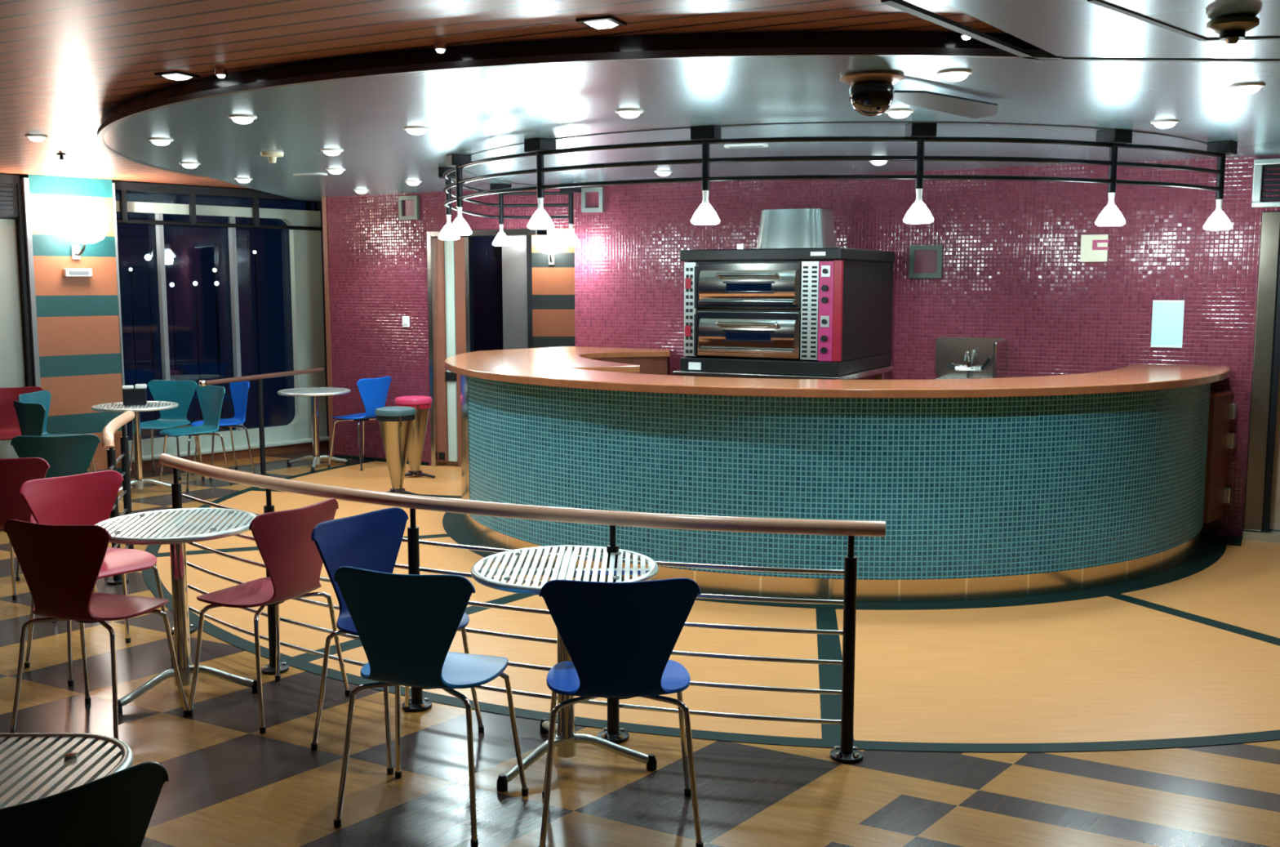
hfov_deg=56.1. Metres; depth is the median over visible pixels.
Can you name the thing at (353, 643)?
trim
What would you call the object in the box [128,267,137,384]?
lamp
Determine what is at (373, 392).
shell chair
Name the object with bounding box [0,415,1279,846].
floor
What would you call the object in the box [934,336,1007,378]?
basin
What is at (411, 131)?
diffuser
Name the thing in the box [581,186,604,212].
wall plaque
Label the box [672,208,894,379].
oven
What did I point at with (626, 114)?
diffuser
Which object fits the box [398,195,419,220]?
picture frame
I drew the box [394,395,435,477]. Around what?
bar stool
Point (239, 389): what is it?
shell chair
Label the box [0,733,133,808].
bistro table
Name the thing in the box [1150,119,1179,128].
recessed light
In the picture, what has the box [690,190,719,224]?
pendant lamp
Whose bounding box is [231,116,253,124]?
diffuser
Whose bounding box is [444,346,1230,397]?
countertop
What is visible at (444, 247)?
wall
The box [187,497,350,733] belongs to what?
shell chair
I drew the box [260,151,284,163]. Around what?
ceiling detector
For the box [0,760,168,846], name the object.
shell chair
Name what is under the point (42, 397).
shell chair
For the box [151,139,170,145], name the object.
diffuser
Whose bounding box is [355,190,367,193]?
diffuser
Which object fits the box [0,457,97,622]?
shell chair
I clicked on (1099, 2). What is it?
trim
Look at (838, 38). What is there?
trim
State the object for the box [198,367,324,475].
railing
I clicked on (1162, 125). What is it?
diffuser
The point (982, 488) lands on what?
bar counter
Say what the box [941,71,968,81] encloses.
diffuser
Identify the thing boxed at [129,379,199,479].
shell chair
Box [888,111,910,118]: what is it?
diffuser
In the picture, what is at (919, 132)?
rail
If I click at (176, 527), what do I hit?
bistro table
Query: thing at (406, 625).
shell chair
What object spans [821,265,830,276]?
knob
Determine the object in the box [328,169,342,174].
diffuser
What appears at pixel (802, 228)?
hood
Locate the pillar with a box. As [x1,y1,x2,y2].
[18,174,123,473]
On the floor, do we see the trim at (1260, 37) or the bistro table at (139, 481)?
the bistro table at (139, 481)
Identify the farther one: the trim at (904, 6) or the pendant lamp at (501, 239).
the pendant lamp at (501, 239)
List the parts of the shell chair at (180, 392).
leg, leg, leg, leg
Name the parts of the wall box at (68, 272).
label plate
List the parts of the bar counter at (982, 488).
trim, wing panel, kick plate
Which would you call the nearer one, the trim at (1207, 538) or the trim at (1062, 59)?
the trim at (1062, 59)
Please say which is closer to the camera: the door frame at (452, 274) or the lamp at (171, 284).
the door frame at (452, 274)
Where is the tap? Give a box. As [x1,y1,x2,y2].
[955,351,982,377]
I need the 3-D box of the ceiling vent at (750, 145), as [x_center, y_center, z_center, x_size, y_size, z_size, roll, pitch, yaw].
[0.620,-1.618,7.010,0.260,0.010,0.120,2,7,15]
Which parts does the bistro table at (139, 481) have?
leg, leg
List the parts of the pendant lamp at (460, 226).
stem, lamp shade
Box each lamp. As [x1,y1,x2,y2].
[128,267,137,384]
[144,253,156,437]
[169,282,178,427]
[193,280,201,420]
[212,267,222,431]
[214,280,222,431]
[253,250,259,374]
[438,214,459,239]
[448,206,471,235]
[492,223,511,245]
[527,197,554,229]
[561,223,580,245]
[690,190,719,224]
[902,188,933,223]
[1095,191,1125,226]
[1203,199,1232,230]
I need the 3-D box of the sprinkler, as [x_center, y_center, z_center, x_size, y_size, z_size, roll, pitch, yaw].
[-3.950,-1.818,8.194,0.060,0.045,0.060,0,7,0]
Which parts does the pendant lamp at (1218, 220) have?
lamp shade, stem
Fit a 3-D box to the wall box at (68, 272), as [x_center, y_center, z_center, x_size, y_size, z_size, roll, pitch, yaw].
[-4.713,-1.264,10.062,0.064,0.070,0.220,6,9,42]
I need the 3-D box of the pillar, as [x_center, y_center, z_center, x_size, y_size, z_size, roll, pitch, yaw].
[-4.816,-0.804,10.212,0.215,2.528,0.680,6,9,42]
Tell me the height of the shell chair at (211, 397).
0.813 m
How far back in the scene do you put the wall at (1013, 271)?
8.57 m
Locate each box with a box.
[62,267,92,276]
[121,383,146,404]
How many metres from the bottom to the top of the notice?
0.310 m
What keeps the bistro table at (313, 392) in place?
on the floor
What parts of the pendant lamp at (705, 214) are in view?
lamp shade, stem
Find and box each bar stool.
[374,405,419,495]
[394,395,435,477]
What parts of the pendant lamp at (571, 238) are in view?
stem, lamp shade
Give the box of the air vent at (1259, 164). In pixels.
[1251,158,1279,208]
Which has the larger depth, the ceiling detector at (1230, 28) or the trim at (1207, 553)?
the trim at (1207, 553)
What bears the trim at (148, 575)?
on the floor
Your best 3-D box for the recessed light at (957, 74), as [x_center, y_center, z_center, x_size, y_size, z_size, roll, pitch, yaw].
[1.200,-1.322,4.578,0.136,0.035,0.136,0,7,0]
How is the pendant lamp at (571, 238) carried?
hanging from the rail at (919, 132)
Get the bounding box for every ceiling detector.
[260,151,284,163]
[1206,13,1259,44]
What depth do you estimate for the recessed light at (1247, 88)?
4.85 m
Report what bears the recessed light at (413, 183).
in the ceiling at (470, 111)
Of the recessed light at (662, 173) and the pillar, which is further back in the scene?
the pillar
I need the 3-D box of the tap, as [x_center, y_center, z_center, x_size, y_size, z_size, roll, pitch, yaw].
[2.299,-0.410,8.441,0.180,0.190,0.146,4,8,28]
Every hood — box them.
[680,247,894,262]
[755,208,835,248]
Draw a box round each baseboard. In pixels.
[131,440,328,471]
[333,453,428,465]
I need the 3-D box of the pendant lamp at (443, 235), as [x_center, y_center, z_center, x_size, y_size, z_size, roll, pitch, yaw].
[-1.340,-1.377,8.417,0.152,0.174,0.152,0,7,0]
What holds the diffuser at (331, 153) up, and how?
attached to the recessed light at (331, 152)
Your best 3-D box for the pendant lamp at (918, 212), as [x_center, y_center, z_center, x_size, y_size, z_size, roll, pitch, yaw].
[1.420,-1.108,6.113,0.152,0.174,0.152,0,7,0]
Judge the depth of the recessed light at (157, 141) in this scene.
6.68 m
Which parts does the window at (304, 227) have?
blind rail, sill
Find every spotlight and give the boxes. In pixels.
[214,66,226,78]
[433,40,447,53]
[959,26,973,39]
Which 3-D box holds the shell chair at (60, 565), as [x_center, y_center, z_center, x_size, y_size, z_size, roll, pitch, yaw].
[-2.017,0.730,4.463,0.483,0.813,0.434,2,7,17]
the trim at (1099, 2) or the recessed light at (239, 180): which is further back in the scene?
the recessed light at (239, 180)
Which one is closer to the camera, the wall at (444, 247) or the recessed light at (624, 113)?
the recessed light at (624, 113)
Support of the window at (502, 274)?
in the wall at (444, 247)
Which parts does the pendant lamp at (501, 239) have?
stem, lamp shade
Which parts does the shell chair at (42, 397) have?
leg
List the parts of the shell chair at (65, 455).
leg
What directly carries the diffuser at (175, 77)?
attached to the recessed light at (175, 75)
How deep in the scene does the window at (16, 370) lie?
9.81 m
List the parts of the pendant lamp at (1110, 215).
lamp shade, stem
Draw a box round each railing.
[102,409,134,584]
[158,453,885,762]
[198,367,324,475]
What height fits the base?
0.089 m
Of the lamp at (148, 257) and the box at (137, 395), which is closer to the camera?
the box at (137, 395)
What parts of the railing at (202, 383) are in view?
post, handrail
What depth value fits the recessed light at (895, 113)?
5.56 m
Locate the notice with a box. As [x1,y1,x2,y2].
[1151,299,1184,347]
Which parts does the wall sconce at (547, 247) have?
lamp shade, wall plate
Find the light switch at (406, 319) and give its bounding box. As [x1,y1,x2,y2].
[402,315,409,327]
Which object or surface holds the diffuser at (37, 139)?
attached to the recessed light at (37, 138)
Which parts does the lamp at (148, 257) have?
globe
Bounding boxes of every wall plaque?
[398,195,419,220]
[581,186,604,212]
[908,244,942,278]
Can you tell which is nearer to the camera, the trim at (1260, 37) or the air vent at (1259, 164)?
the trim at (1260, 37)
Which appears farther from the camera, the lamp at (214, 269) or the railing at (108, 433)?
the lamp at (214, 269)
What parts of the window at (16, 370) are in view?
blind rail, frame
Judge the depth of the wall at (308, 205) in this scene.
11.99 m
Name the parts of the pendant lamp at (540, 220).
stem, lamp shade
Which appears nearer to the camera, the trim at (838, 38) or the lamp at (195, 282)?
the trim at (838, 38)
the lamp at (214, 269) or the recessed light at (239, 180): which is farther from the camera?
the lamp at (214, 269)
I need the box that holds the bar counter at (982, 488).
[444,346,1230,601]
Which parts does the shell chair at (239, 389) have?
leg, leg, leg, leg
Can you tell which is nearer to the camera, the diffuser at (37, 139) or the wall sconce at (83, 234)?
the diffuser at (37, 139)
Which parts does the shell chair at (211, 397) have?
leg, leg, leg, leg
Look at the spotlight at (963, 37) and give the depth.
4.14 m
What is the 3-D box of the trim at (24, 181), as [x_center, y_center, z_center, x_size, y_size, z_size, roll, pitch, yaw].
[-4.819,-0.847,10.193,0.220,2.380,0.738,6,9,42]
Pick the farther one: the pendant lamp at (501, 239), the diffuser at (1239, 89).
the pendant lamp at (501, 239)
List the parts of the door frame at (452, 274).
edge panel, panel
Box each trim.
[19,177,127,435]
[97,47,1062,177]
[99,31,1042,124]
[142,460,1279,752]
[156,533,448,556]
[251,488,462,497]
[293,586,540,661]
[321,196,333,456]
[442,498,1226,609]
[462,121,1207,185]
[815,608,853,739]
[880,0,1044,62]
[1038,57,1279,62]
[1087,0,1206,40]
[1106,593,1279,645]
[1200,533,1242,546]
[1204,36,1279,40]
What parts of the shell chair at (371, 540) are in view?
leg, leg, leg, leg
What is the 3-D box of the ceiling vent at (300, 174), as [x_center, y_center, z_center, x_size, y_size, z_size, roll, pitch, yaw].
[-2.430,-1.832,8.847,0.260,0.010,0.120,2,7,15]
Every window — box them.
[0,173,34,457]
[111,181,328,462]
[472,235,533,351]
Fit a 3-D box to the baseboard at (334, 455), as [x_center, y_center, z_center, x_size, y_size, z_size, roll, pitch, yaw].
[-2.426,0.339,11.195,1.126,0.029,0.011,4,8,28]
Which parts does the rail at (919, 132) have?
post, post, post, post, post, post, rail, rail, rail, post, post, post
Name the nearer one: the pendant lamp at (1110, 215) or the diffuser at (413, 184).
the pendant lamp at (1110, 215)
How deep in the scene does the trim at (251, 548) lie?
7.47 m
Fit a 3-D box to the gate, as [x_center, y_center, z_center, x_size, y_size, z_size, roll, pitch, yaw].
[3.713,0.209,7.691,0.080,0.822,0.342,6,9,43]
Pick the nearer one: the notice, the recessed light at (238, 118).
the recessed light at (238, 118)
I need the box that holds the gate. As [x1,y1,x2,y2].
[1203,390,1237,523]
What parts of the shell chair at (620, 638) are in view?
leg, leg, mount plate, leg, leg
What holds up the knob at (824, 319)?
attached to the oven
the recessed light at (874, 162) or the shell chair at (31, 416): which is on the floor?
the shell chair at (31, 416)
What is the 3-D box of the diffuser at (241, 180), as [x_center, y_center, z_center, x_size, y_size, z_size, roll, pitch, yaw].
[-3.050,-1.865,9.236,0.102,0.034,0.102,0,7,0]
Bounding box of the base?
[680,352,891,376]
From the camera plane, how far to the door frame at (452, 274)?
10.72 m
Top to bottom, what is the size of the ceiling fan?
0.153 m
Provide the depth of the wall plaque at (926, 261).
8.62 m
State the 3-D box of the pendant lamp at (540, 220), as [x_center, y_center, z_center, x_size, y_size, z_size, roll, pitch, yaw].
[-0.560,-1.184,6.768,0.152,0.174,0.152,0,7,0]
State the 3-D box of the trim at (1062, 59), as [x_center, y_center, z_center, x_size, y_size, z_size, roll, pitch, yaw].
[3.460,-1.320,4.387,4.084,0.014,0.028,0,7,-3]
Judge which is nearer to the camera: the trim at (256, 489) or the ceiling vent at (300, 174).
the ceiling vent at (300, 174)
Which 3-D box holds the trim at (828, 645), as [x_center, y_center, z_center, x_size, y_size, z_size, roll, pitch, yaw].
[0.831,1.055,5.227,0.116,0.012,1.820,1,7,7]
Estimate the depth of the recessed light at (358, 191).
10.30 m
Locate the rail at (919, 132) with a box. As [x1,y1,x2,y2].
[438,122,1237,223]
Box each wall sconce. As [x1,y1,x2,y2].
[59,225,108,259]
[534,241,564,264]
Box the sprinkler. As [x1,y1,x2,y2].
[56,153,66,159]
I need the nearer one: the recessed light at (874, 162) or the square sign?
the recessed light at (874, 162)
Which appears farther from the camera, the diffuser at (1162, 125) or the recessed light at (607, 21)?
the diffuser at (1162, 125)
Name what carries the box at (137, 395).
on the bistro table at (139, 481)
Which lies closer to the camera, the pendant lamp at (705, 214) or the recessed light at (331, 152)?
the pendant lamp at (705, 214)
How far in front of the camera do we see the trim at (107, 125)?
4.34 m
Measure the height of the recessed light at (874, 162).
0.035 m
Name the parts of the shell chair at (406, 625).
leg, leg, mount plate, leg, leg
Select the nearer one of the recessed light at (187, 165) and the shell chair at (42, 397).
the recessed light at (187, 165)
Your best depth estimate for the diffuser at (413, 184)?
9.44 m
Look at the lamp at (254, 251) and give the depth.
42.22 m
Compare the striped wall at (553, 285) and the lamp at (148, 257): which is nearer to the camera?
the striped wall at (553, 285)
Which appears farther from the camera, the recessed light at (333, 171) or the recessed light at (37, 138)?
the recessed light at (333, 171)
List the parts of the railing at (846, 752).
post, foot plate, post, foot plate, post, foot plate, handrail, post, foot plate, foot plate, post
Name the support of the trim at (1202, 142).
attached to the ceiling at (470, 111)
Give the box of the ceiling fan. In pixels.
[839,70,998,119]
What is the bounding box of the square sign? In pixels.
[1080,234,1109,262]
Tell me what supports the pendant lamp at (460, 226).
hanging from the rail at (919, 132)
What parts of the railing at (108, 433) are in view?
post, foot plate, handrail, post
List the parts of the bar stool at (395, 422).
leg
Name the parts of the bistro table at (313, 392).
leg, leg, leg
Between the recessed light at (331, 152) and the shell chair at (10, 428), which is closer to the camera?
the recessed light at (331, 152)
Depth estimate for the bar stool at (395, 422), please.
9.28 m
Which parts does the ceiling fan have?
flat arm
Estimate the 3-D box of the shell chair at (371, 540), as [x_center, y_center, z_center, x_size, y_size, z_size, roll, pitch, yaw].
[-0.868,0.748,4.311,0.434,0.813,0.483,4,8,34]
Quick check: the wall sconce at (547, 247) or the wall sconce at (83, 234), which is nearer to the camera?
the wall sconce at (83, 234)
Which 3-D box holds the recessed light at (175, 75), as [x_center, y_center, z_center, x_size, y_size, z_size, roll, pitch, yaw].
[-1.960,-1.466,5.084,0.127,0.024,0.127,3,7,25]
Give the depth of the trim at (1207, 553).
6.47 m
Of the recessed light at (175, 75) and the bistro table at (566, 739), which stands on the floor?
the bistro table at (566, 739)
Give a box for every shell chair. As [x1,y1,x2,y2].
[0,386,44,439]
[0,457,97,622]
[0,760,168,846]
[4,519,187,739]
[10,433,110,580]
[13,400,92,472]
[17,390,96,471]
[18,470,171,685]
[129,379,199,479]
[159,384,232,491]
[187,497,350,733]
[191,380,256,479]
[311,506,484,774]
[327,375,391,470]
[333,565,528,846]
[537,577,703,846]
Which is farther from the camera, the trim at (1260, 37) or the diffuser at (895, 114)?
the diffuser at (895, 114)
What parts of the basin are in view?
tap lever, bowl, tap lever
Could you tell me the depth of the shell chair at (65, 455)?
6.69 m
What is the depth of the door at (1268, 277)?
7.67 m
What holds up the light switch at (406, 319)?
attached to the wall at (1013, 271)
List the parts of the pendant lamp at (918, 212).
lamp shade, stem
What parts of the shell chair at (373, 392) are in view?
leg, leg, mount plate, leg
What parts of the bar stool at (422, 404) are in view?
leg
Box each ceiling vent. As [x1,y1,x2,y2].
[293,173,327,176]
[724,143,768,148]
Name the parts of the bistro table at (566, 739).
leg, leg, leg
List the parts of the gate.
rail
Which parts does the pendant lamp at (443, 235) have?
stem, lamp shade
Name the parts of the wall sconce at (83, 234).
wall plate, arm, lamp shade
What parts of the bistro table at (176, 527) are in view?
leg, leg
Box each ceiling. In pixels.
[0,0,1008,190]
[103,0,1279,201]
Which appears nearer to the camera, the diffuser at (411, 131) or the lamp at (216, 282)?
the diffuser at (411, 131)
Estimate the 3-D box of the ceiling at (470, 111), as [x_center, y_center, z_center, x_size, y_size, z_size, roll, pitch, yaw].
[2.150,-1.362,4.472,12.500,0.070,15.400,0,7,0]
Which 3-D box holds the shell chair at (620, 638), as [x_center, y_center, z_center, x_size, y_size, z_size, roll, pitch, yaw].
[-0.066,0.824,3.659,0.483,0.813,0.434,0,7,-3]
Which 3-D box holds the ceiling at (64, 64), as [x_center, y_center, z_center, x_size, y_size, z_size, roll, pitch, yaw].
[-0.250,-1.593,5.754,17.500,0.070,18.200,0,7,0]
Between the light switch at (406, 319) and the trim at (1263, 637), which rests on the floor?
the trim at (1263, 637)
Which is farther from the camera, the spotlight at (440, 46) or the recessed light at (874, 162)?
the recessed light at (874, 162)
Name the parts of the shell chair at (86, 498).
leg, leg, leg, leg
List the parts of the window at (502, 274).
pane, jamb panel, frame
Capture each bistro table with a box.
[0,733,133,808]
[91,400,182,493]
[94,507,257,713]
[277,386,351,472]
[471,545,658,791]
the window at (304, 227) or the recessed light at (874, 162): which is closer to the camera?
the recessed light at (874, 162)
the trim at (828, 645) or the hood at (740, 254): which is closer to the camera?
the trim at (828, 645)
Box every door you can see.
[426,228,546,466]
[1242,211,1279,542]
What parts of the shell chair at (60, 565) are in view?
leg, leg, mount plate, leg, leg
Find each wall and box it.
[305,201,312,210]
[326,155,1279,536]
[444,247,447,390]
[531,228,575,347]
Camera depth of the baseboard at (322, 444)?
11.44 m
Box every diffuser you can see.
[28,136,44,142]
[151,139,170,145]
[161,74,192,80]
[182,164,197,168]
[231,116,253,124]
[236,178,250,182]
[323,150,340,155]
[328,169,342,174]
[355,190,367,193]
[406,128,426,134]
[406,182,419,186]
[584,19,618,29]
[617,111,639,118]
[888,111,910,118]
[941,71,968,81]
[1153,121,1176,128]
[1232,84,1261,94]
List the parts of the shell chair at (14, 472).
leg, leg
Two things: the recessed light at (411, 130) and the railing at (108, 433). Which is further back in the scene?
the railing at (108, 433)
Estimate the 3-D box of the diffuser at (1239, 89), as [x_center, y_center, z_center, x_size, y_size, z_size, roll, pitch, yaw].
[2.470,-1.357,4.886,0.102,0.034,0.102,0,7,0]
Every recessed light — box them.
[25,134,47,142]
[147,137,173,145]
[154,71,199,80]
[178,162,200,168]
[227,114,257,124]
[234,177,253,182]
[320,148,343,155]
[325,168,345,174]
[353,189,368,193]
[403,126,429,134]
[404,180,422,186]
[576,15,626,29]
[614,108,644,118]
[654,170,672,176]
[868,160,888,165]
[884,108,914,118]
[936,68,973,81]
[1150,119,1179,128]
[1228,82,1265,94]
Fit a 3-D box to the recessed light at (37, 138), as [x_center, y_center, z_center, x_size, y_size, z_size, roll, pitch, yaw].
[-3.620,-1.707,7.201,0.122,0.035,0.122,0,7,0]
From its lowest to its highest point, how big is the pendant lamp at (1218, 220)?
0.174 m
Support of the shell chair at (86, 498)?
on the floor
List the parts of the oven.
vent panel, info plate, handle, handle, oven door, oven door, window trim, window trim, louvre panel, maker plate, knob, knob, knob, knob, knob, knob, control panel, leg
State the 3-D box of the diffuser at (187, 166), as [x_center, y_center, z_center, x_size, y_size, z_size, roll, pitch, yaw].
[-3.020,-1.727,8.054,0.102,0.034,0.102,0,7,0]
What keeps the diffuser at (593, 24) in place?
attached to the recessed light at (607, 21)
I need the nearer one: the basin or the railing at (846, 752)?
the railing at (846, 752)
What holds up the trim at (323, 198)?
attached to the wall at (1013, 271)
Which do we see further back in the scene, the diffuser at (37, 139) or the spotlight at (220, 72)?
the diffuser at (37, 139)

